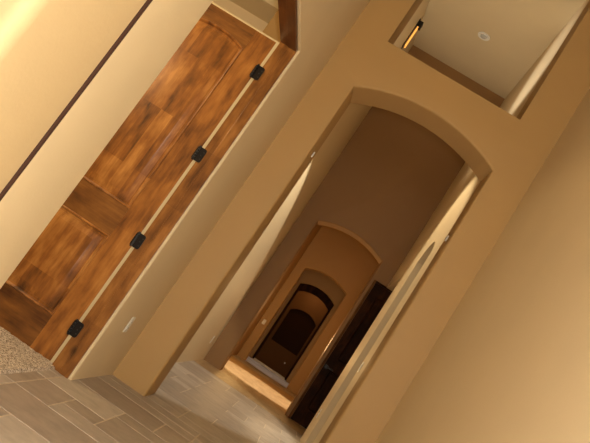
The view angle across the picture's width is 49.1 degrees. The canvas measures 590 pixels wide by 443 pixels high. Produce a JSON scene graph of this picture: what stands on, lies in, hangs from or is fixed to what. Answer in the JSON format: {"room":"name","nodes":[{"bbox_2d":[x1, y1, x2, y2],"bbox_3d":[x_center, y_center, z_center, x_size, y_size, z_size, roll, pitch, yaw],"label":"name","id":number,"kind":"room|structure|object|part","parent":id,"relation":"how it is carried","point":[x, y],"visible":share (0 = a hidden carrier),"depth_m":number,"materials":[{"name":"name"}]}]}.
{"room":"traditional dwelling","nodes":[
{"label":"traditional dwelling","id":0,"kind":"room"},
{"bbox_2d":[0,0,146,192],"bbox_3d":[-1.125,-2.741,2.307,3.261,5.785,0.455,33,-9,6],"label":"wall","id":1,"kind":"structure","parent":0,"point":[49,49],"depth_m":1.87,"materials":[{"name":"paint"}]},
{"bbox_2d":[0,0,152,200],"bbox_3d":[0.242,-1.823,2.343,0.022,5.785,0.010,33,-9,6],"label":"trim","id":2,"kind":"structure","parent":1,"relation":"attached to","point":[134,20],"depth_m":2.07,"materials":[{"name":"brown wood"}]},
{"bbox_2d":[0,355,305,442],"bbox_3d":[-1.560,1.417,7.175,5.900,0.002,21.800,33,-9,6],"label":"floor","id":3,"kind":"structure","parent":0,"point":[192,404],"depth_m":4.36,"materials":[{"name":"beige tile"}]},
{"bbox_2d":[0,327,54,374],"bbox_3d":[-2.185,0.347,3.797,1.865,0.021,2.830,33,-9,6],"label":"carpet","id":4,"kind":"object","parent":3,"relation":"on","point":[16,356],"visible":0.19,"depth_m":3.58,"materials":[{"name":"beige carpet"}]},
{"bbox_2d":[0,0,369,379],"bbox_3d":[0.202,-1.587,3.721,0.145,5.785,2.785,33,-9,6],"label":"wall","id":5,"kind":"structure","parent":0,"point":[75,144],"depth_m":3.66,"materials":[{"name":"paint"}]},
{"bbox_2d":[123,317,135,331],"bbox_3d":[-1.088,0.680,4.248,0.010,0.116,0.072,33,-9,6],"label":"wall outlet","id":6,"kind":"object","parent":5,"relation":"attached to","point":[133,318],"visible":1,"depth_m":4.23,"materials":[{"name":"white plastic"}]},
{"bbox_2d":[0,2,278,362],"bbox_3d":[-1.083,-0.363,4.067,0.822,2.456,0.104,33,-9,6],"label":"door","id":7,"kind":"structure","parent":5,"relation":"in","point":[45,301],"depth_m":4.05,"materials":[{"name":"brown wood"}]},
{"bbox_3d":[-1.718,0.542,3.925,0.458,0.229,0.044,33,-9,6],"label":"rail","id":8,"kind":"part","parent":7,"relation":"part of","materials":[{"name":"brown wood"}]},
{"bbox_3d":[-1.496,0.207,3.980,0.458,0.583,0.034,33,-9,6],"label":"panel","id":9,"kind":"part","parent":7,"relation":"part of","materials":[{"name":"brown wood"}]},
{"bbox_3d":[-1.281,-0.114,4.050,0.458,0.202,0.044,33,-9,6],"label":"rail","id":10,"kind":"part","parent":7,"relation":"part of","materials":[{"name":"brown wood"}]},
{"bbox_3d":[-0.863,-0.743,4.161,0.458,1.323,0.034,33,-9,6],"label":"panel","id":11,"kind":"part","parent":7,"relation":"part of","materials":[{"name":"brown wood"}]},
{"bbox_3d":[-0.484,-1.310,4.278,0.458,0.152,0.044,33,-9,6],"label":"rail","id":12,"kind":"part","parent":7,"relation":"part of","materials":[{"name":"brown wood"}]},
{"bbox_2d":[52,0,297,378],"bbox_3d":[-0.714,-0.275,3.247,0.126,2.475,1.551,33,-9,6],"label":"door frame","id":13,"kind":"structure","parent":5,"relation":"attached to","point":[177,204],"depth_m":3.96,"materials":[{"name":"brown wood"}]},
{"bbox_2d":[213,0,267,31],"bbox_3d":[-1.151,-2.094,5.796,3.128,5.785,0.150,33,-9,6],"label":"wall","id":14,"kind":"structure","parent":0,"point":[228,5],"depth_m":5.66,"materials":[{"name":"paint"}]},
{"bbox_2d":[230,0,277,22],"bbox_3d":[-0.979,-2.732,4.029,3.128,0.330,3.560,33,-9,6],"label":"ceiling","id":15,"kind":"structure","parent":0,"point":[265,10],"depth_m":5.48,"materials":[{"name":"beige paint"}]},
{"bbox_2d":[255,291,327,377],"bbox_3d":[0.333,2.603,17.652,1.570,3.400,0.150,33,-9,6],"label":"door","id":16,"kind":"structure","parent":0,"point":[273,355],"depth_m":17.45,"materials":[{"name":"brown wood"}]},
{"bbox_2d":[271,309,315,355],"bbox_3d":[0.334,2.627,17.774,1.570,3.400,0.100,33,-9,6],"label":"window","id":17,"kind":"structure","parent":0,"point":[297,326],"depth_m":17.66,"materials":[{"name":"black glass"}]},
{"bbox_2d":[249,269,344,382],"bbox_3d":[0.326,2.425,16.744,1.570,3.400,0.200,33,-9,6],"label":"wall","id":18,"kind":"structure","parent":0,"point":[321,281],"depth_m":16.72,"materials":[{"name":"beige paint"}]},
{"bbox_2d":[252,283,333,380],"bbox_3d":[-0.008,2.773,16.633,1.036,2.428,0.150,33,-9,6],"label":"door frame","id":19,"kind":"structure","parent":18,"relation":"in","point":[317,292],"depth_m":16.69,"materials":[{"name":"brown wood"}]},
{"bbox_3d":[-0.654,3.746,16.473,0.926,0.030,0.040,33,-9,6],"label":"rail","id":20,"kind":"part","parent":19,"relation":"part of","materials":[{"name":"wood"}]},
{"bbox_2d":[176,0,429,362],"bbox_3d":[0.193,-0.379,10.100,0.200,5.785,9.480,33,-9,6],"label":"wall","id":21,"kind":"structure","parent":0,"point":[198,347],"depth_m":8.53,"materials":[{"name":"paint"}]},
{"bbox_2d":[401,19,423,48],"bbox_3d":[1.659,-2.623,9.080,0.075,0.480,0.120,33,-9,6],"label":"wall sconce","id":22,"kind":"object","parent":21,"relation":"attached to","point":[420,23],"visible":1,"depth_m":9.05,"materials":[{"name":"black metal"}]},
{"bbox_2d":[237,226,378,394],"bbox_3d":[0.596,1.667,14.689,1.970,4.300,0.320,33,-9,6],"label":"wall","id":23,"kind":"structure","parent":0,"point":[333,253],"depth_m":14.61,"materials":[{"name":"beige paint"}]},
{"bbox_2d":[112,0,589,442],"bbox_3d":[0.884,-0.856,5.174,2.600,5.785,0.360,33,-9,6],"label":"wall","id":24,"kind":"structure","parent":0,"point":[506,152],"depth_m":4.91,"materials":[{"name":"beige paint"}]},
{"bbox_2d":[204,45,504,424],"bbox_3d":[1.259,0.264,9.744,2.753,5.785,0.354,33,-9,6],"label":"wall","id":25,"kind":"structure","parent":0,"point":[382,190],"depth_m":9.69,"materials":[{"name":"brown paint"}]},
{"bbox_2d":[288,280,375,417],"bbox_3d":[0.545,1.807,9.244,0.033,2.310,0.046,33,-9,6],"label":"trim","id":26,"kind":"structure","parent":25,"relation":"attached to","point":[374,281],"depth_m":9.22,"materials":[{"name":"brown wood"}]},
{"bbox_2d":[291,283,390,428],"bbox_3d":[0.892,2.038,9.174,0.800,2.272,0.086,33,-9,6],"label":"door","id":27,"kind":"structure","parent":25,"relation":"in","point":[362,321],"depth_m":9.22,"materials":[{"name":"brown wood"}]},
{"bbox_3d":[0.333,2.882,9.042,0.570,0.232,0.030,33,-9,6],"label":"rail","id":28,"kind":"part","parent":27,"relation":"part of","materials":[{"name":"brown wood"}]},
{"bbox_3d":[0.566,2.531,9.107,0.570,0.620,0.034,33,-9,6],"label":"panel","id":29,"kind":"part","parent":27,"relation":"part of","materials":[{"name":"brown wood"}]},
{"bbox_3d":[0.785,2.203,9.171,0.570,0.180,0.030,33,-9,6],"label":"rail","id":30,"kind":"part","parent":27,"relation":"part of","materials":[{"name":"brown wood"}]},
{"bbox_3d":[1.139,1.672,9.270,0.570,1.110,0.034,33,-9,6],"label":"panel","id":31,"kind":"part","parent":27,"relation":"part of","materials":[{"name":"brown wood"}]},
{"bbox_3d":[1.465,1.184,9.365,0.570,0.180,0.030,33,-9,6],"label":"rail","id":32,"kind":"part","parent":27,"relation":"part of","materials":[{"name":"brown wood"}]},
{"bbox_2d":[376,281,391,292],"bbox_3d":[1.542,1.107,9.373,0.855,0.026,0.046,33,-9,6],"label":"trim","id":33,"kind":"structure","parent":25,"relation":"attached to","point":[377,282],"depth_m":9.39,"materials":[{"name":"brown wood"}]},
{"bbox_2d":[300,0,588,442],"bbox_3d":[1.705,0.110,7.376,0.160,5.785,4.346,33,-9,6],"label":"wall","id":34,"kind":"structure","parent":0,"point":[419,257],"depth_m":7.14,"materials":[{"name":"paint"}]},
{"bbox_2d":[375,87,589,442],"bbox_3d":[1.825,-1.066,0.774,0.150,5.785,8.340,33,-9,6],"label":"wall","id":35,"kind":"structure","parent":0,"point":[511,362],"depth_m":3.17,"materials":[{"name":"paint"}]},
{"bbox_2d":[413,0,585,98],"bbox_3d":[1.301,-4.448,3.814,5.450,0.150,13.296,33,-9,6],"label":"ceiling","id":36,"kind":"structure","parent":0,"point":[519,32],"depth_m":8.80,"materials":[{"name":"beige paint"}]},
{"bbox_2d":[478,32,489,40],"bbox_3d":[2.581,-2.529,8.840,0.180,0.026,0.180,33,-9,6],"label":"recessed light","id":37,"kind":"object","parent":36,"relation":"in","point":[484,36],"visible":1,"depth_m":8.82,"materials":[{"name":"white plastic"}]}
]}

